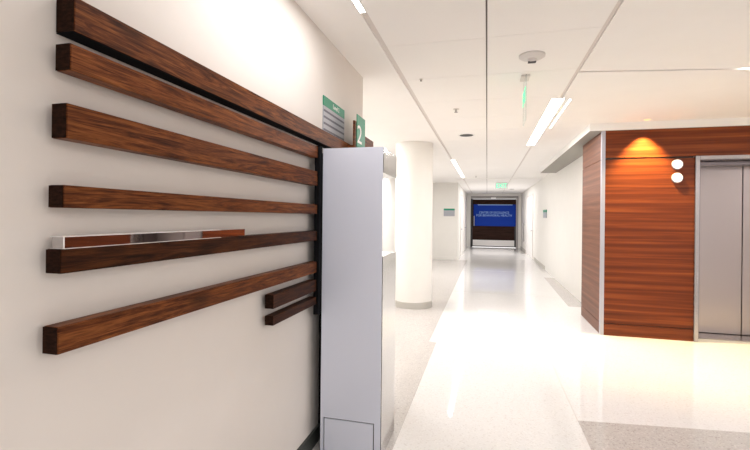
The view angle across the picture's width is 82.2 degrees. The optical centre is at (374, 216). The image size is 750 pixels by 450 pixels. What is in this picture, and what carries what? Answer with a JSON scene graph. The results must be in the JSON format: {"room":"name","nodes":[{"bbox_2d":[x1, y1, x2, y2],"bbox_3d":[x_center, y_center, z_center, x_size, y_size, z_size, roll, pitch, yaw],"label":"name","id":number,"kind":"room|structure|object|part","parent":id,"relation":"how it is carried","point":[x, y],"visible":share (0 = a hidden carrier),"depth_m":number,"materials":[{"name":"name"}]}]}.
{"room":"hospital interior","nodes":[
{"label":"hospital interior","id":0,"kind":"room"},
{"bbox_2d":[0,0,362,449],"bbox_3d":[-1.144,0.113,0.075,0.150,2.650,7.570,1,0,15],"label":"wall","id":1,"kind":"structure","parent":0,"point":[215,377],"depth_m":1.43,"materials":[{"name":"paint"}]},
{"bbox_2d":[42,261,315,354],"bbox_3d":[-0.584,0.298,1.806,0.065,0.066,1.607,1,0,15],"label":"wall slat","id":2,"kind":"object","parent":1,"relation":"attached to","point":[69,335],"visible":1,"depth_m":1.31,"materials":[{"name":"brown wood"}]},
{"bbox_2d":[46,230,316,273],"bbox_3d":[-0.581,0.109,1.809,0.065,0.059,1.601,1,0,15],"label":"wall slat","id":3,"kind":"object","parent":1,"relation":"attached to","point":[58,261],"visible":1,"depth_m":1.32,"materials":[{"name":"brown wood"}]},
{"bbox_2d":[50,229,244,248],"bbox_3d":[-0.670,0.064,1.432,0.043,0.030,0.805,1,0,15],"label":"bar","id":4,"kind":"object","parent":3,"relation":"on","point":[96,240],"visible":1,"depth_m":1.25,"materials":[{"name":"silver metal"}]},
{"bbox_2d":[48,185,316,213],"bbox_3d":[-0.579,-0.048,1.812,0.065,0.055,1.596,1,0,15],"label":"wall slat","id":5,"kind":"object","parent":1,"relation":"attached to","point":[60,196],"visible":1,"depth_m":1.32,"materials":[{"name":"brown wood"}]},
{"bbox_2d":[52,103,316,185],"bbox_3d":[-0.576,-0.232,1.815,0.065,0.085,1.590,1,0,15],"label":"wall slat","id":6,"kind":"object","parent":1,"relation":"attached to","point":[70,122],"visible":1,"depth_m":1.33,"materials":[{"name":"brown wood"}]},
{"bbox_2d":[55,43,317,157],"bbox_3d":[-0.574,-0.389,1.818,0.065,0.066,1.582,1,0,15],"label":"wall slat","id":7,"kind":"object","parent":1,"relation":"attached to","point":[72,60],"visible":1,"depth_m":1.34,"materials":[{"name":"brown wood"}]},
{"bbox_2d":[56,0,349,147],"bbox_3d":[-0.436,-0.499,2.356,0.058,0.088,2.662,1,0,15],"label":"wall slat","id":8,"kind":"object","parent":1,"relation":"attached to","point":[78,21],"visible":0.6,"depth_m":1.38,"materials":[{"name":"brown wood"}]},
{"bbox_2d":[348,114,372,147],"bbox_3d":[-0.103,-0.629,3.389,0.064,0.255,0.535,1,0,15],"label":"number sign","id":9,"kind":"object","parent":8,"relation":"attached to","point":[359,139],"visible":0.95,"depth_m":3.22,"materials":[{"name":"teal plastic"}]},
{"bbox_3d":[-0.107,-0.636,3.264,0.006,0.240,0.210,1,0,15],"label":"sign plate","id":10,"kind":"part","parent":9,"relation":"part of","materials":[{"name":"teal plastic"}]},
{"bbox_2d":[265,279,315,308],"bbox_3d":[-0.450,0.408,2.324,0.065,0.068,0.537,1,0,15],"label":"wall slat","id":11,"kind":"object","parent":1,"relation":"attached to","point":[275,299],"visible":1,"depth_m":2.23,"materials":[{"name":"brown wood"}]},
{"bbox_2d":[265,296,315,325],"bbox_3d":[-0.451,0.500,2.324,0.065,0.045,0.537,1,0,15],"label":"wall slat","id":12,"kind":"object","parent":1,"relation":"attached to","point":[274,318],"visible":1,"depth_m":2.24,"materials":[{"name":"brown wood"}]},
{"bbox_2d":[297,424,319,449],"bbox_3d":[-1.078,1.389,0.055,0.014,0.100,7.570,1,0,15],"label":"baseboard","id":13,"kind":"structure","parent":1,"relation":"attached to","point":[313,437],"depth_m":2.67,"materials":[{"name":"grey"}]},
{"bbox_2d":[313,146,321,314],"bbox_3d":[-0.367,0.080,2.604,0.078,1.012,0.041,1,0,15],"label":"post","id":14,"kind":"object","parent":1,"relation":"attached to","point":[318,161],"visible":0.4,"depth_m":2.58,"materials":[{"name":"black metal"}]},
{"bbox_2d":[318,153,322,423],"bbox_3d":[-0.319,0.516,2.799,0.082,1.858,0.020,1,0,15],"label":"board","id":15,"kind":"object","parent":1,"relation":"attached to","point":[319,395],"visible":0.07,"depth_m":2.80,"materials":[{"name":"black"}]},
{"bbox_2d":[322,95,344,140],"bbox_3d":[-0.286,-0.640,3.024,0.008,0.315,0.425,1,0,15],"label":"sign","id":16,"kind":"object","parent":1,"relation":"attached to","point":[333,115],"visible":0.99,"depth_m":3.00,"materials":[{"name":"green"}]},
{"bbox_2d":[382,178,395,251],"bbox_3d":[0.385,0.129,9.417,1.600,2.650,11.580,1,0,15],"label":"wall","id":17,"kind":"structure","parent":0,"point":[388,230],"depth_m":12.00,"materials":[{"name":"paint"}]},
{"bbox_2d":[395,141,432,308],"bbox_3d":[0.636,0.132,7.068,0.624,2.650,0.624,1,0,15],"label":"round column","id":18,"kind":"structure","parent":0,"point":[414,180],"depth_m":6.80,"materials":[{"name":"paint"}]},
{"bbox_2d":[432,183,466,256],"bbox_3d":[2.837,0.155,18.378,1.830,2.650,7.000,1,0,15],"label":"wall","id":19,"kind":"structure","parent":0,"point":[445,229],"depth_m":14.89,"materials":[{"name":"paint"}]},
{"bbox_2d":[432,245,466,259],"bbox_3d":[2.901,1.431,18.352,1.692,0.100,7.012,1,0,15],"label":"baseboard","id":20,"kind":"structure","parent":19,"relation":"attached to","point":[433,257],"depth_m":14.89,"materials":[{"name":"paint"}]},
{"bbox_2d":[444,209,454,215],"bbox_3d":[2.559,-0.153,14.826,0.375,0.260,0.017,1,0,15],"label":"room sign","id":21,"kind":"object","parent":19,"relation":"attached to","point":[447,212],"visible":1,"depth_m":14.82,"materials":[{"name":"grey plastic"}]},
{"bbox_2d":[460,194,463,255],"bbox_3d":[3.473,0.311,17.075,0.060,2.350,1.700,1,0,15],"label":"door","id":22,"kind":"structure","parent":19,"relation":"in","point":[462,196],"depth_m":16.91,"materials":[{"name":"white"}]},
{"bbox_2d":[464,197,466,247],"bbox_3d":[4.179,0.319,19.785,0.060,2.350,1.700,1,0,15],"label":"door","id":23,"kind":"structure","parent":19,"relation":"in","point":[465,199],"depth_m":19.77,"materials":[{"name":"white"}]},
{"bbox_2d":[360,0,617,193],"bbox_3d":[2.284,-1.186,8.742,1.380,0.020,25.931,1,0,15],"label":"ceiling tiles","id":24,"kind":"structure","parent":0,"point":[442,43],"depth_m":3.29,"materials":[{"name":"white tile"}]},
{"bbox_2d":[458,133,474,136],"bbox_3d":[1.325,-1.182,6.230,0.250,0.008,0.250,1,0,15],"label":"vent","id":25,"kind":"object","parent":24,"relation":"attached to","point":[463,134],"visible":1,"depth_m":6.22,"materials":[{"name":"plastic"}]},
{"bbox_2d":[460,134,472,136],"bbox_3d":[1.325,-1.180,6.230,0.200,0.003,0.200,1,0,15],"label":"grille","id":26,"kind":"object","parent":25,"relation":"attached to","point":[461,135],"depth_m":6.23,"materials":[{"name":"grey metal"}]},
{"bbox_2d":[520,74,529,105],"bbox_3d":[1.272,-0.992,3.653,0.070,0.390,0.274,1,0,15],"label":"exit sign","id":27,"kind":"object","parent":24,"relation":"hanging from","point":[524,78],"visible":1,"depth_m":3.61,"materials":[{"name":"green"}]},
{"bbox_2d":[519,50,544,63],"bbox_3d":[1.153,-1.161,3.159,0.184,0.054,0.184,1,0,15],"label":"smoke detector","id":28,"kind":"object","parent":24,"relation":"attached to","point":[533,56],"visible":1,"depth_m":3.12,"materials":[{"name":"grey plastic"}]},
{"bbox_2d":[467,194,520,247],"bbox_3d":[5.075,0.178,21.515,4.580,2.650,0.200,1,0,15],"label":"wall","id":29,"kind":"structure","parent":0,"point":[468,195],"depth_m":21.31,"materials":[{"name":"paint"}]},
{"bbox_2d":[470,196,517,247],"bbox_3d":[5.872,0.246,21.204,2.260,2.530,0.200,1,0,15],"label":"door","id":30,"kind":"structure","parent":29,"relation":"in","point":[494,219],"depth_m":21.21,"materials":[{"name":"brown wood"}]},
{"bbox_3d":[5.838,1.296,21.236,1.980,0.290,0.010,1,0,15],"label":"kick plate","id":31,"kind":"part","parent":30,"relation":"part of","materials":[{"name":"white plastic"}]},
{"bbox_3d":[5.893,-0.076,21.223,2.005,1.065,0.015,1,0,15],"label":"blue panel","id":32,"kind":"part","parent":30,"relation":"part of","materials":[{"name":"blue"}]},
{"bbox_2d":[294,0,749,193],"bbox_3d":[4.289,-1.179,8.186,9.750,0.072,26.000,1,0,15],"label":"ceiling","id":33,"kind":"structure","parent":0,"point":[659,60],"depth_m":3.60,"materials":[{"name":"paint"}]},
{"bbox_2d":[351,0,365,12],"bbox_3d":[-0.213,-1.210,1.981,0.043,0.024,1.128,1,0,15],"label":"recessed light","id":34,"kind":"object","parent":33,"relation":"in","point":[357,3],"visible":0.86,"depth_m":2.45,"materials":[{"name":"white plastic"}]},
{"bbox_2d":[451,159,464,177],"bbox_3d":[2.123,-1.186,10.869,0.083,0.024,4.108,1,0,15],"label":"recessed light","id":35,"kind":"object","parent":33,"relation":"in","point":[452,160],"visible":0.77,"depth_m":10.27,"materials":[{"name":"white plastic"}]},
{"bbox_2d":[526,97,564,145],"bbox_3d":[2.184,-1.185,5.660,0.128,0.024,2.858,1,0,15],"label":"recessed light","id":36,"kind":"object","parent":33,"relation":"in","point":[554,104],"visible":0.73,"depth_m":5.15,"materials":[{"name":"white plastic"}]},
{"bbox_2d":[549,99,571,128],"bbox_3d":[2.137,-1.186,5.001,0.028,0.024,1.458,1,0,15],"label":"recessed light","id":37,"kind":"object","parent":33,"relation":"in","point":[569,100],"visible":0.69,"depth_m":4.87,"materials":[{"name":"white plastic"}]},
{"bbox_2d":[312,247,749,449],"bbox_3d":[4.310,1.544,8.277,9.800,0.102,26.200,1,0,15],"label":"floor","id":38,"kind":"structure","parent":0,"point":[489,381],"depth_m":3.96,"materials":[{"name":"white tile"}]},
{"bbox_2d":[320,147,396,449],"bbox_3d":[-0.092,0.517,2.766,0.374,1.859,0.410,1,0,15],"label":"tall cabinet","id":39,"kind":"object","parent":38,"relation":"on","point":[359,278],"visible":1,"depth_m":2.57,"materials":[{"name":"grey metal"}]},
{"bbox_2d":[383,148,396,178],"bbox_3d":[-0.078,-0.338,2.780,0.369,0.150,0.380,1,0,15],"label":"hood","id":40,"kind":"object","parent":39,"relation":"attached to","point":[389,159],"depth_m":2.72,"materials":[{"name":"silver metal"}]},
{"bbox_2d":[506,248,526,253],"bbox_3d":[6.236,1.515,19.142,0.750,0.002,3.600,1,0,15],"label":"inlay","id":41,"kind":"object","parent":38,"relation":"in","point":[519,250],"depth_m":19.38,"materials":[{"name":"grey stone"}]},
{"bbox_2d":[521,156,582,301],"bbox_3d":[5.298,0.180,13.640,0.180,2.650,14.930,1,0,15],"label":"wall","id":42,"kind":"structure","parent":0,"point":[557,238],"depth_m":9.74,"materials":[{"name":"paint"}]},
{"bbox_2d":[526,194,532,258],"bbox_3d":[5.965,0.338,16.684,0.060,2.350,2.600,1,0,15],"label":"door","id":43,"kind":"structure","parent":42,"relation":"in","point":[529,199],"depth_m":16.57,"materials":[{"name":"white"}]},
{"bbox_2d":[520,246,544,269],"bbox_3d":[5.937,1.460,16.534,0.015,0.105,9.000,1,0,15],"label":"baseboard","id":44,"kind":"structure","parent":42,"relation":"attached to","point":[523,249],"depth_m":13.82,"materials":[{"name":"grey"}]},
{"bbox_2d":[543,210,546,217],"bbox_3d":[4.822,-0.085,12.204,0.022,0.230,0.650,1,0,15],"label":"room sign","id":45,"kind":"object","parent":42,"relation":"attached to","point":[544,211],"visible":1,"depth_m":12.11,"materials":[{"name":"grey plastic"}]},
{"bbox_2d":[540,117,749,172],"bbox_3d":[6.054,-1.092,7.249,5.560,0.090,5.225,1,0,15],"label":"soffit","id":46,"kind":"structure","parent":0,"point":[725,121],"depth_m":5.25,"materials":[{"name":"paint"}]},
{"bbox_2d":[541,125,749,172],"bbox_3d":[6.056,-1.045,7.248,5.555,0.004,5.215,1,0,15],"label":"soffit underside","id":47,"kind":"structure","parent":46,"relation":"attached to","point":[574,152],"depth_m":7.28,"materials":[{"name":"grey paint"}]},
{"bbox_3d":[5.616,0.229,5.264,5.380,2.560,1.100,1,0,15],"label":"wall","id":48,"kind":"structure","parent":0,"visible":0},
{"bbox_2d":[581,305,598,332],"bbox_3d":[2.986,1.407,5.964,0.021,0.144,1.084,1,0,15],"label":"wood panel","id":49,"kind":"object","parent":48,"relation":"attached to","point":[588,316],"visible":0.71,"depth_m":5.91,"materials":[{"name":"brown wood"}]},
{"bbox_2d":[581,161,600,320],"bbox_3d":[2.998,0.306,5.964,0.021,2.042,1.084,1,0,15],"label":"wood panel","id":50,"kind":"object","parent":48,"relation":"attached to","point":[590,186],"visible":0.86,"depth_m":5.91,"materials":[{"name":"brown wood"}]},
{"bbox_2d":[583,133,600,168],"bbox_3d":[3.010,-0.898,5.964,0.021,0.351,1.084,1,0,15],"label":"wood panel","id":51,"kind":"object","parent":48,"relation":"attached to","point":[591,149],"visible":0.79,"depth_m":5.89,"materials":[{"name":"brown wood"}]},
{"bbox_2d":[599,131,605,334],"bbox_3d":[2.859,0.202,5.409,0.040,2.553,0.060,1,0,15],"label":"trim","id":52,"kind":"structure","parent":48,"relation":"attached to","point":[603,133],"depth_m":5.38,"materials":[{"name":"grey metal"}]},
{"bbox_2d":[604,323,692,340],"bbox_3d":[3.331,1.411,5.268,0.968,0.144,0.022,1,0,15],"label":"wood panel","id":53,"kind":"object","parent":48,"relation":"attached to","point":[668,333],"visible":1,"depth_m":5.25,"materials":[{"name":"brown wood"}]},
{"bbox_2d":[605,156,693,328],"bbox_3d":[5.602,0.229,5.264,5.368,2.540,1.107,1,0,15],"label":"trim","id":54,"kind":"structure","parent":48,"relation":"attached to","point":[684,156],"depth_m":5.28,"materials":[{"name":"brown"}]},
{"bbox_2d":[604,158,694,328],"bbox_3d":[3.343,0.310,5.268,0.968,2.042,0.022,1,0,15],"label":"wood panel","id":55,"kind":"object","parent":48,"relation":"attached to","point":[649,244],"visible":1,"depth_m":5.25,"materials":[{"name":"brown wood"}]},
{"bbox_2d":[671,159,682,168],"bbox_3d":[3.636,-0.632,5.167,0.124,0.124,0.030,1,0,15],"label":"indicator light","id":56,"kind":"object","parent":55,"relation":"attached to","point":[677,163],"visible":1,"depth_m":5.16,"materials":[{"name":"white plastic"}]},
{"bbox_2d":[671,173,682,182],"bbox_3d":[3.635,-0.470,5.167,0.124,0.124,0.030,1,0,15],"label":"indicator light","id":57,"kind":"object","parent":55,"relation":"attached to","point":[676,177],"visible":1,"depth_m":5.16,"materials":[{"name":"white plastic"}]},
{"bbox_2d":[605,126,749,157],"bbox_3d":[5.482,-0.878,4.714,5.364,0.339,0.022,1,0,15],"label":"wood panel","id":58,"kind":"object","parent":48,"relation":"attached to","point":[729,140],"visible":1,"depth_m":5.18,"materials":[{"name":"brown wood"}]},
{"bbox_2d":[693,155,749,341],"bbox_3d":[4.538,0.390,5.216,1.370,2.214,0.575,1,0,15],"label":"elevator","id":59,"kind":"object","parent":48,"relation":"attached to","point":[721,283],"visible":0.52,"depth_m":5.42,"materials":[{"name":"silver metal"}]},
{"bbox_3d":[4.319,0.423,5.482,0.584,2.105,0.030,1,0,15],"label":"door panel","id":60,"kind":"part","parent":59,"relation":"part of","materials":[{"name":"silver metal"}]},
{"bbox_3d":[4.542,1.491,5.277,1.140,0.011,0.310,1,0,15],"label":"sill","id":61,"kind":"part","parent":59,"relation":"part of","materials":[{"name":"silver metal"}]},
{"bbox_3d":[4.877,0.429,5.337,0.544,2.105,0.030,1,0,15],"label":"door panel","id":62,"kind":"part","parent":59,"relation":"part of","materials":[{"name":"silver metal"}]}
]}

